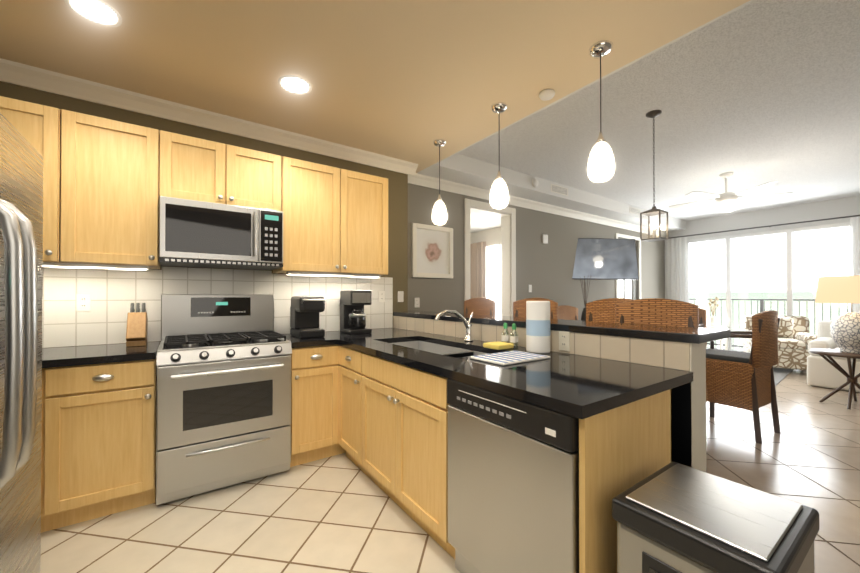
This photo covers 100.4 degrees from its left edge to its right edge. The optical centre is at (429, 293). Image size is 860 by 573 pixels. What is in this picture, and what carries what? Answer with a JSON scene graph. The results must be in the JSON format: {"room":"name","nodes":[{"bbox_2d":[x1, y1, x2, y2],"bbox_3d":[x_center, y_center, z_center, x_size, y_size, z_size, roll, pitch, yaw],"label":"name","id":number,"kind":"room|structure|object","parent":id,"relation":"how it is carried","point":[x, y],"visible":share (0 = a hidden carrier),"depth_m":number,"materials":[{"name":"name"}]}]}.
{"room":"dining room and kitchen","nodes":[
{"label":"dining room and kitchen","id":0,"kind":"room"},
{"bbox_2d":[0,81,407,347],"bbox_3d":[-1.733,-0.209,3.042,3.370,2.950,0.400,0,0,-35],"label":"wall","id":1,"kind":"structure","parent":0,"point":[398,227],"depth_m":3.11,"materials":[{"name":"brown paint"}]},
{"bbox_2d":[0,96,79,267],"bbox_3d":[-2.474,-0.632,2.066,0.674,0.897,0.346,0,0,-35],"label":"upper cabinet","id":2,"kind":"object","parent":1,"relation":"attached to","point":[54,132],"depth_m":2.07,"materials":[{"name":"brown wood"}]},
{"bbox_2d":[76,113,159,269],"bbox_3d":[-2.092,-0.631,2.334,0.527,0.897,0.346,0,0,-35],"label":"upper cabinet","id":3,"kind":"object","parent":1,"relation":"attached to","point":[107,183],"depth_m":2.24,"materials":[{"name":"brown wood"}]},
{"bbox_2d":[0,58,419,177],"bbox_3d":[-1.463,-1.343,2.945,3.212,0.105,0.082,0,0,-35],"label":"crown molding","id":4,"kind":"structure","parent":1,"relation":"attached to","point":[20,74],"depth_m":2.66,"materials":[{"name":"white"}]},
{"bbox_2d":[42,267,392,347],"bbox_3d":[-1.630,0.383,2.858,3.027,1.162,0.007,0,0,-35],"label":"tile backsplash","id":5,"kind":"structure","parent":1,"relation":"attached to","point":[115,293],"depth_m":2.60,"materials":[{"name":"white tile"}]},
{"bbox_2d":[76,294,90,311],"bbox_3d":[-2.301,0.061,2.378,0.070,0.114,0.009,0,0,-35],"label":"outlet","id":6,"kind":"object","parent":5,"relation":"attached to","point":[83,302],"visible":1,"depth_m":2.38,"materials":[{"name":"white plastic"}]},
{"bbox_2d":[378,291,384,301],"bbox_3d":[-0.493,0.030,3.648,0.070,0.114,0.009,0,0,-35],"label":"outlet","id":7,"kind":"object","parent":5,"relation":"attached to","point":[381,296],"visible":1,"depth_m":3.64,"materials":[{"name":"white plastic"}]},
{"bbox_2d":[160,130,283,215],"bbox_3d":[-1.563,-0.853,2.707,0.760,0.448,0.346,0,0,-35],"label":"upper cabinet","id":8,"kind":"object","parent":1,"relation":"attached to","point":[191,168],"depth_m":2.54,"materials":[{"name":"brown wood"}]},
{"bbox_2d":[159,196,282,269],"bbox_3d":[-1.524,-0.413,2.650,0.752,0.422,0.458,0,0,-35],"label":"microwave","id":9,"kind":"object","parent":8,"relation":"attached to","point":[199,234],"visible":1,"depth_m":2.48,"materials":[{"name":"silver metal"}]},
{"bbox_2d":[273,156,387,275],"bbox_3d":[-0.865,-0.625,3.195,0.935,0.897,0.346,0,0,-35],"label":"upper cabinet","id":10,"kind":"object","parent":1,"relation":"attached to","point":[335,220],"depth_m":3.02,"materials":[{"name":"brown wood"}]},
{"bbox_2d":[398,291,403,301],"bbox_3d":[-0.310,0.030,3.788,0.070,0.114,0.010,0,0,-35],"label":"light switch","id":11,"kind":"object","parent":1,"relation":"attached to","point":[400,296],"visible":1,"depth_m":3.79,"materials":[{"name":"white plastic"}]},
{"bbox_2d":[0,0,749,172],"bbox_3d":[-0.189,-1.552,1.172,3.440,0.290,4.950,0,0,-35],"label":"ceiling soffit","id":12,"kind":"structure","parent":0,"point":[409,80],"depth_m":2.09,"materials":[{"name":"beige paint"}]},
{"bbox_2d":[64,0,121,26],"bbox_3d":[-1.660,-1.410,1.770,0.210,0.027,0.210,0,0,-35],"label":"recessed light","id":13,"kind":"object","parent":12,"relation":"attached to","point":[100,12],"visible":1,"depth_m":1.78,"materials":[{"name":"white glass"}]},
{"bbox_2d":[278,75,311,94],"bbox_3d":[-0.903,-1.405,2.398,0.210,0.027,0.210,0,0,-35],"label":"recessed light","id":14,"kind":"object","parent":12,"relation":"attached to","point":[292,84],"visible":0.94,"depth_m":2.39,"materials":[{"name":"white glass"}]},
{"bbox_2d":[432,139,446,224],"bbox_3d":[0.088,-1.010,3.281,0.142,0.765,0.142,0,0,-35],"label":"pendant lights","id":15,"kind":"object","parent":12,"relation":"hanging from","point":[439,214],"visible":1,"depth_m":3.24,"materials":[{"name":"white glass"}]},
{"bbox_2d":[490,102,508,208],"bbox_3d":[0.516,-1.015,2.671,0.142,0.765,0.142,0,0,-35],"label":"pendant lights","id":16,"kind":"object","parent":12,"relation":"hanging from","point":[499,196],"visible":1,"depth_m":2.63,"materials":[{"name":"white glass"}]},
{"bbox_2d":[539,89,554,100],"bbox_3d":[0.814,-1.381,2.492,0.110,0.034,0.108,0,0,-35],"label":"smoke detector","id":17,"kind":"object","parent":12,"relation":"attached to","point":[546,94],"visible":1,"depth_m":2.47,"materials":[{"name":"white plastic"}]},
{"bbox_2d":[587,40,614,182],"bbox_3d":[0.972,-1.019,2.038,0.142,0.765,0.142,0,0,-35],"label":"pendant lights","id":18,"kind":"object","parent":12,"relation":"hanging from","point":[601,166],"visible":1,"depth_m":2.00,"materials":[{"name":"white glass"}]},
{"bbox_2d":[40,369,859,572],"bbox_3d":[2.537,1.316,3.066,10.400,0.100,5.250,0,0,-35],"label":"floor","id":19,"kind":"structure","parent":0,"point":[341,513],"depth_m":2.03,"materials":[{"name":"tile"}]},
{"bbox_2d":[0,113,42,572],"bbox_3d":[-1.476,0.360,0.806,0.827,1.780,0.910,0,0,-35],"label":"refrigerator","id":20,"kind":"object","parent":19,"relation":"on","point":[21,220],"visible":1,"depth_m":1.04,"materials":[{"name":"grey metal"}]},
{"bbox_2d":[41,341,159,532],"bbox_3d":[-2.238,0.801,2.039,1.094,0.915,0.645,0,0,-35],"label":"base cabinet","id":21,"kind":"object","parent":19,"relation":"on","point":[99,423],"depth_m":1.98,"materials":[{"name":"brown wood"}]},
{"bbox_2d":[126,303,147,346],"bbox_3d":[-1.970,0.204,2.409,0.100,0.282,0.194,0,0,-35],"label":"knife block","id":22,"kind":"object","parent":21,"relation":"on","point":[136,329],"visible":1,"depth_m":2.37,"materials":[{"name":"brown wood"}]},
{"bbox_2d":[156,294,291,504],"bbox_3d":[-1.442,0.633,2.526,0.752,1.258,0.726,0,0,-35],"label":"range","id":23,"kind":"object","parent":19,"relation":"on","point":[223,390],"visible":1,"depth_m":2.31,"materials":[{"name":"silver metal"}]},
{"bbox_2d":[282,334,336,466],"bbox_3d":[-1.028,0.806,2.888,0.330,0.915,0.645,0,0,-35],"label":"base cabinet","id":24,"kind":"object","parent":19,"relation":"on","point":[313,424],"depth_m":2.65,"materials":[{"name":"brown wood"}]},
{"bbox_2d":[290,296,325,337],"bbox_3d":[-0.998,0.183,2.931,0.200,0.330,0.342,0,0,-35],"label":"pod coffee maker","id":25,"kind":"object","parent":24,"relation":"on","point":[304,315],"visible":1,"depth_m":2.87,"materials":[{"name":"black plastic"}]},
{"bbox_2d":[464,297,495,314],"bbox_3d":[0.373,0.657,3.830,0.510,1.232,0.481,0,0,-35],"label":"bar stool","id":26,"kind":"object","parent":19,"relation":"on","point":[483,306],"visible":0.1,"depth_m":3.95,"materials":[{"name":"brown wicker"}]},
{"bbox_2d":[447,379,578,572],"bbox_3d":[0.514,0.820,1.545,0.632,0.871,0.639,0,0,-35],"label":"dishwasher","id":27,"kind":"object","parent":19,"relation":"on","point":[513,485],"visible":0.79,"depth_m":1.32,"materials":[{"name":"silver metal"}]},
{"bbox_2d":[325,310,729,572],"bbox_3d":[0.130,0.723,2.607,1.242,1.080,2.935,0,0,-35],"label":"base cabinet","id":28,"kind":"object","parent":19,"relation":"on","point":[373,405],"depth_m":1.70,"materials":[{"name":"brown wood"}]},
{"bbox_2d":[340,290,371,333],"bbox_3d":[-0.679,0.161,3.240,0.212,0.380,0.262,0,0,-35],"label":"drip coffee maker","id":29,"kind":"object","parent":28,"relation":"on","point":[352,313],"visible":1,"depth_m":3.16,"materials":[{"name":"black plastic"}]},
{"bbox_2d":[435,310,473,340],"bbox_3d":[0.178,0.229,2.560,0.343,0.233,0.063,0,0,-35],"label":"faucet","id":30,"kind":"object","parent":28,"relation":"on","point":[468,326],"visible":1,"depth_m":2.60,"materials":[{"name":"silver metal"}]},
{"bbox_2d":[483,342,513,349],"bbox_3d":[0.434,0.329,2.274,0.140,0.030,0.140,0,0,-35],"label":"cloth","id":31,"kind":"object","parent":28,"relation":"on","point":[497,345],"visible":0.96,"depth_m":2.23,"materials":[{"name":"yellow fabric"}]},
{"bbox_2d":[501,323,505,342],"bbox_3d":[0.504,0.270,2.392,0.053,0.150,0.052,0,0,-35],"label":"soap bottle","id":32,"kind":"object","parent":28,"relation":"on","point":[503,337],"depth_m":2.38,"materials":[{"name":"clear plastic"}]},
{"bbox_2d":[470,351,550,365],"bbox_3d":[0.423,0.335,1.888,0.360,0.014,0.240,0,0,-35],"label":"dish towel","id":33,"kind":"object","parent":28,"relation":"on","point":[507,358],"visible":1,"depth_m":1.85,"materials":[{"name":"white fabric"}]},
{"bbox_2d":[506,323,517,346],"bbox_3d":[0.548,0.269,2.330,0.053,0.150,0.052,0,0,-35],"label":"soap bottle","id":34,"kind":"object","parent":28,"relation":"on","point":[512,338],"depth_m":2.32,"materials":[{"name":"glass"}]},
{"bbox_2d":[526,301,549,353],"bbox_3d":[0.639,0.193,2.114,0.137,0.300,0.137,0,0,-35],"label":"paper towel roll","id":35,"kind":"object","parent":28,"relation":"on","point":[537,327],"visible":1,"depth_m":2.06,"materials":[{"name":"white paper"}]},
{"bbox_2d":[559,331,569,350],"bbox_3d":[0.777,0.274,2.076,0.009,0.114,0.070,0,0,-35],"label":"outlet","id":36,"kind":"object","parent":28,"relation":"attached to","point":[564,340],"visible":1,"depth_m":2.07,"materials":[{"name":"beige plastic"}]},
{"bbox_2d":[513,298,557,318],"bbox_3d":[0.803,0.652,3.210,0.519,1.232,0.490,0,0,-35],"label":"bar stool","id":37,"kind":"object","parent":19,"relation":"on","point":[519,308],"visible":0.12,"depth_m":3.42,"materials":[{"name":"brown wicker"}]},
{"bbox_2d":[558,305,581,320],"bbox_3d":[1.970,0.717,4.627,0.502,1.122,0.570,0,0,-35],"label":"dining chair","id":38,"kind":"object","parent":19,"relation":"on","point":[566,312],"visible":0.1,"depth_m":4.86,"materials":[{"name":"brown wicker"}]},
{"bbox_2d":[586,298,632,322],"bbox_3d":[1.235,0.648,2.596,0.516,1.232,0.486,0,0,-35],"label":"bar stool","id":39,"kind":"object","parent":19,"relation":"on","point":[602,310],"visible":0.1,"depth_m":2.81,"materials":[{"name":"brown wicker"}]},
{"bbox_2d":[615,298,707,472],"bbox_3d":[1.418,0.646,2.248,0.482,1.232,0.510,0,0,31],"label":"bar stool","id":40,"kind":"object","parent":19,"relation":"on","point":[659,311],"visible":0.1,"depth_m":2.43,"materials":[{"name":"brown wicker"}]},
{"bbox_2d":[699,308,706,345],"bbox_3d":[3.017,0.716,4.414,0.570,1.122,0.502,0,0,-35],"label":"dining chair","id":41,"kind":"object","parent":19,"relation":"on","point":[702,318],"visible":0.1,"depth_m":4.35,"materials":[{"name":"brown wicker"}]},
{"bbox_2d":[612,462,819,572],"bbox_3d":[0.793,0.920,1.010,0.450,0.663,0.365,0,0,-35],"label":"step trash can","id":42,"kind":"object","parent":19,"relation":"on","point":[673,517],"visible":1,"depth_m":0.95,"materials":[{"name":"silver metal"}]},
{"bbox_2d":[706,310,780,443],"bbox_3d":[2.852,0.708,3.365,0.502,1.122,0.570,0,0,-31],"label":"dining chair","id":43,"kind":"object","parent":19,"relation":"on","point":[741,380],"visible":0.79,"depth_m":3.16,"materials":[{"name":"brown wicker"}]},
{"bbox_2d":[773,368,792,385],"bbox_3d":[4.968,1.282,6.228,2.100,0.010,1.750,0,0,-39],"label":"living room rug","id":44,"kind":"object","parent":19,"relation":"on","point":[780,374],"visible":0.06,"depth_m":5.72,"materials":[{"name":"grey carpet"}]},
{"bbox_2d":[706,325,728,349],"bbox_3d":[5.552,0.957,7.023,0.340,0.648,0.400,0,0,-35],"label":"accent table","id":45,"kind":"object","parent":44,"relation":"on","point":[721,340],"visible":0.33,"depth_m":6.90,"materials":[{"name":"white"}]},
{"bbox_2d":[708,297,718,325],"bbox_3d":[5.523,0.344,6.991,0.229,0.574,0.167,0,0,-35],"label":"vase","id":46,"kind":"object","parent":45,"relation":"on","point":[712,322],"visible":1,"depth_m":7.00,"materials":[{"name":"white ceramic"}]},
{"bbox_2d":[743,315,816,369],"bbox_3d":[5.949,0.830,6.077,0.840,0.888,0.880,0,0,33],"label":"patterned armchair","id":47,"kind":"object","parent":44,"relation":"on","point":[795,337],"visible":0.48,"depth_m":5.80,"materials":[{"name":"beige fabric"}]},
{"bbox_2d":[807,320,859,391],"bbox_3d":[5.894,0.821,4.796,0.970,0.888,1.050,0,0,-35],"label":"chair","id":48,"kind":"object","parent":19,"relation":"on","point":[822,372],"visible":0.52,"depth_m":4.85,"materials":[{"name":"white fabric"}]},
{"bbox_2d":[810,348,859,409],"bbox_3d":[4.831,0.977,4.098,0.670,0.610,0.670,0,0,-35],"label":"side table","id":49,"kind":"object","parent":19,"relation":"on","point":[852,380],"visible":0.79,"depth_m":4.11,"materials":[{"name":"brown wood"}]},
{"bbox_2d":[815,275,859,353],"bbox_3d":[4.831,0.237,4.103,0.570,0.870,0.570,0,0,-35],"label":"table lamp","id":50,"kind":"object","parent":49,"relation":"on","point":[845,331],"visible":1,"depth_m":4.04,"materials":[{"name":"white ceramic"}]},
{"bbox_3d":[2.955,0.896,6.128,1.400,0.780,0.417,0,0,-35],"label":"media console","id":51,"kind":"object","parent":19,"relation":"on","visible":0},
{"bbox_2d":[580,276,590,320],"bbox_3d":[2.549,0.098,5.867,0.227,0.811,0.148,0,0,-35],"label":"vase","id":52,"kind":"object","parent":51,"relation":"on","point":[583,316],"visible":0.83,"depth_m":5.83,"materials":[{"name":"grey"}]},
{"bbox_2d":[470,227,500,246],"bbox_3d":[1.100,-0.055,7.473,0.100,2.700,3.600,0,0,-35],"label":"wall","id":53,"kind":"structure","parent":0,"point":[491,237],"depth_m":7.25,"materials":[{"name":"beige paint"}]},
{"bbox_2d":[470,241,485,298],"bbox_3d":[0.977,0.110,7.385,0.087,2.330,0.500,0,0,-35],"label":"drape","id":54,"kind":"object","parent":53,"relation":"attached to","point":[477,269],"visible":0.12,"depth_m":7.29,"materials":[{"name":"beige fabric"}]},
{"bbox_2d":[486,244,500,315],"bbox_3d":[1.361,-0.008,6.984,0.026,1.900,0.800,0,0,-35],"label":"bedroom window","id":55,"kind":"structure","parent":53,"relation":"in","point":[493,272],"depth_m":7.12,"materials":[{"name":"white glass"}]},
{"bbox_2d":[470,212,500,232],"bbox_3d":[-0.018,-1.360,6.636,2.700,0.100,3.500,0,0,-35],"label":"ceiling","id":56,"kind":"structure","parent":0,"point":[479,222],"depth_m":6.59,"materials":[{"name":"white paint"}]},
{"bbox_2d":[408,183,664,319],"bbox_3d":[2.451,-0.189,6.131,7.030,2.950,0.150,0,0,-35],"label":"wall","id":57,"kind":"structure","parent":0,"point":[545,270],"depth_m":5.49,"materials":[{"name":"grey paint"}]},
{"bbox_2d":[415,298,419,306],"bbox_3d":[-0.151,0.103,4.205,0.070,0.114,0.009,0,0,-35],"label":"outlet","id":58,"kind":"object","parent":57,"relation":"attached to","point":[417,302],"visible":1,"depth_m":4.20,"materials":[{"name":"white plastic"}]},
{"bbox_2d":[411,223,452,278],"bbox_3d":[0.038,-0.506,4.324,0.600,0.630,0.035,0,0,-35],"label":"framed picture","id":59,"kind":"object","parent":57,"relation":"attached to","point":[431,251],"visible":0.98,"depth_m":4.31,"materials":[{"name":"white paper"}]},
{"bbox_2d":[464,198,515,315],"bbox_3d":[0.794,0.024,4.966,0.960,2.510,0.190,0,0,-35],"label":"door frame","id":60,"kind":"structure","parent":57,"relation":"attached to","point":[507,215],"depth_m":5.13,"materials":[{"name":"white wood"}]},
{"bbox_2d":[408,174,668,237],"bbox_3d":[2.456,-1.322,6.001,6.880,0.105,0.082,0,0,-35],"label":"crown molding","id":61,"kind":"structure","parent":57,"relation":"attached to","point":[424,180],"depth_m":5.26,"materials":[{"name":"white wood"}]},
{"bbox_2d":[542,234,547,243],"bbox_3d":[1.786,-0.848,5.560,0.120,0.140,0.027,0,0,-35],"label":"thermostat","id":62,"kind":"object","parent":57,"relation":"attached to","point":[544,239],"visible":0.94,"depth_m":5.54,"materials":[{"name":"white plastic"}]},
{"bbox_2d":[572,238,638,279],"bbox_3d":[2.941,-0.594,6.108,1.117,0.709,0.718,0,0,-35],"label":"flat-screen tv","id":63,"kind":"object","parent":57,"relation":"attached to","point":[604,259],"visible":0.77,"depth_m":6.09,"materials":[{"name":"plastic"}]},
{"bbox_2d":[615,233,640,299],"bbox_3d":[3.898,0.073,7.097,0.970,2.440,0.108,0,0,-35],"label":"window","id":64,"kind":"structure","parent":57,"relation":"in","point":[625,288],"depth_m":7.23,"materials":[{"name":"white"}]},
{"bbox_2d":[418,0,754,231],"bbox_3d":[3.945,-1.533,4.073,6.660,0.290,4.950,0,0,-35],"label":"ceiling soffit","id":65,"kind":"structure","parent":0,"point":[462,169],"depth_m":4.75,"materials":[{"name":"white paint"}]},
{"bbox_2d":[532,178,538,186],"bbox_3d":[1.407,-1.483,4.781,0.120,0.118,0.034,0,0,-35],"label":"smoke detector","id":66,"kind":"object","parent":65,"relation":"attached to","point":[535,182],"visible":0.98,"depth_m":4.76,"materials":[{"name":"white plastic"}]},
{"bbox_2d":[551,184,567,195],"bbox_3d":[1.850,-1.481,5.108,0.400,0.110,0.007,0,0,-35],"label":"ceiling vent","id":67,"kind":"object","parent":65,"relation":"in","point":[564,191],"depth_m":5.10,"materials":[{"name":"white"}]},
{"bbox_2d":[629,206,640,214],"bbox_3d":[3.650,-1.472,6.372,0.400,0.110,0.007,0,0,-35],"label":"ceiling vent","id":68,"kind":"object","parent":65,"relation":"in","point":[633,210],"depth_m":6.36,"materials":[{"name":"white metal"}]},
{"bbox_2d":[457,0,859,220],"bbox_3d":[4.074,-1.629,3.908,6.640,0.100,4.530,0,0,-35],"label":"ceiling","id":69,"kind":"structure","parent":0,"point":[755,93],"depth_m":3.29,"materials":[{"name":"white paint"}]},
{"bbox_2d":[640,110,667,241],"bbox_3d":[1.961,-1.026,3.136,0.160,1.115,0.160,0,0,-35],"label":"pendant lantern","id":70,"kind":"object","parent":69,"relation":"hanging from","point":[653,114],"visible":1,"depth_m":3.13,"materials":[{"name":"brown metal"}]},
{"bbox_2d":[669,172,792,212],"bbox_3d":[3.857,-1.321,4.736,1.286,0.505,1.223,0,0,-35],"label":"ceiling fan","id":71,"kind":"object","parent":69,"relation":"hanging from","point":[726,200],"visible":1,"depth_m":4.63,"materials":[{"name":"white plastic"}]},
{"bbox_2d":[665,196,859,239],"bbox_3d":[6.775,-0.190,5.959,0.150,2.950,5.100,0,0,-35],"label":"wall","id":72,"kind":"structure","parent":0,"point":[841,207],"depth_m":6.51,"materials":[{"name":"grey paint"}]},
{"bbox_2d":[668,215,859,238],"bbox_3d":[6.390,-1.232,6.294,0.099,0.024,4.080,0,0,-35],"label":"curtain rod","id":73,"kind":"object","parent":72,"relation":"attached to","point":[768,226],"visible":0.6,"depth_m":6.50,"materials":[{"name":"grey metal"}]},
{"bbox_2d":[665,237,687,301],"bbox_3d":[5.321,0.032,7.741,0.087,2.470,0.430,0,0,-35],"label":"sheer curtain","id":74,"kind":"object","parent":73,"relation":"hanging from","point":[675,268],"visible":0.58,"depth_m":7.72,"materials":[{"name":"white fabric"}]},
{"bbox_2d":[850,216,859,313],"bbox_3d":[7.102,0.015,5.204,0.090,2.470,1.290,0,0,-35],"label":"sheer curtain","id":75,"kind":"object","parent":73,"relation":"hanging from","point":[854,246],"visible":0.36,"depth_m":5.71,"materials":[{"name":"white fabric"}]},
{"bbox_2d":[687,222,849,350],"bbox_3d":[6.213,0.066,6.748,0.060,2.450,2.430,0,0,-35],"label":"window","id":76,"kind":"structure","parent":72,"relation":"in","point":[789,258],"depth_m":6.67,"materials":[{"name":"glass"}]},
{"bbox_2d":[689,299,847,351],"bbox_3d":[7.217,0.782,6.932,1.700,1.340,6.505,0,0,-35],"label":"balcony railing","id":77,"kind":"object","parent":72,"relation":"attached to","point":[761,309],"depth_m":7.97,"materials":[{"name":"metal"}]},
{"label":"outside","id":78,"kind":"structure","parent":0,"visible":0},
{"bbox_2d":[618,226,849,350],"bbox_3d":[8.751,-1.703,7.723,12.600,22.000,28.000,0,0,-35],"label":"sky","id":79,"kind":"structure","parent":78,"point":[776,287],"depth_m":13.34,"materials":[{"name":"white"}]}
]}

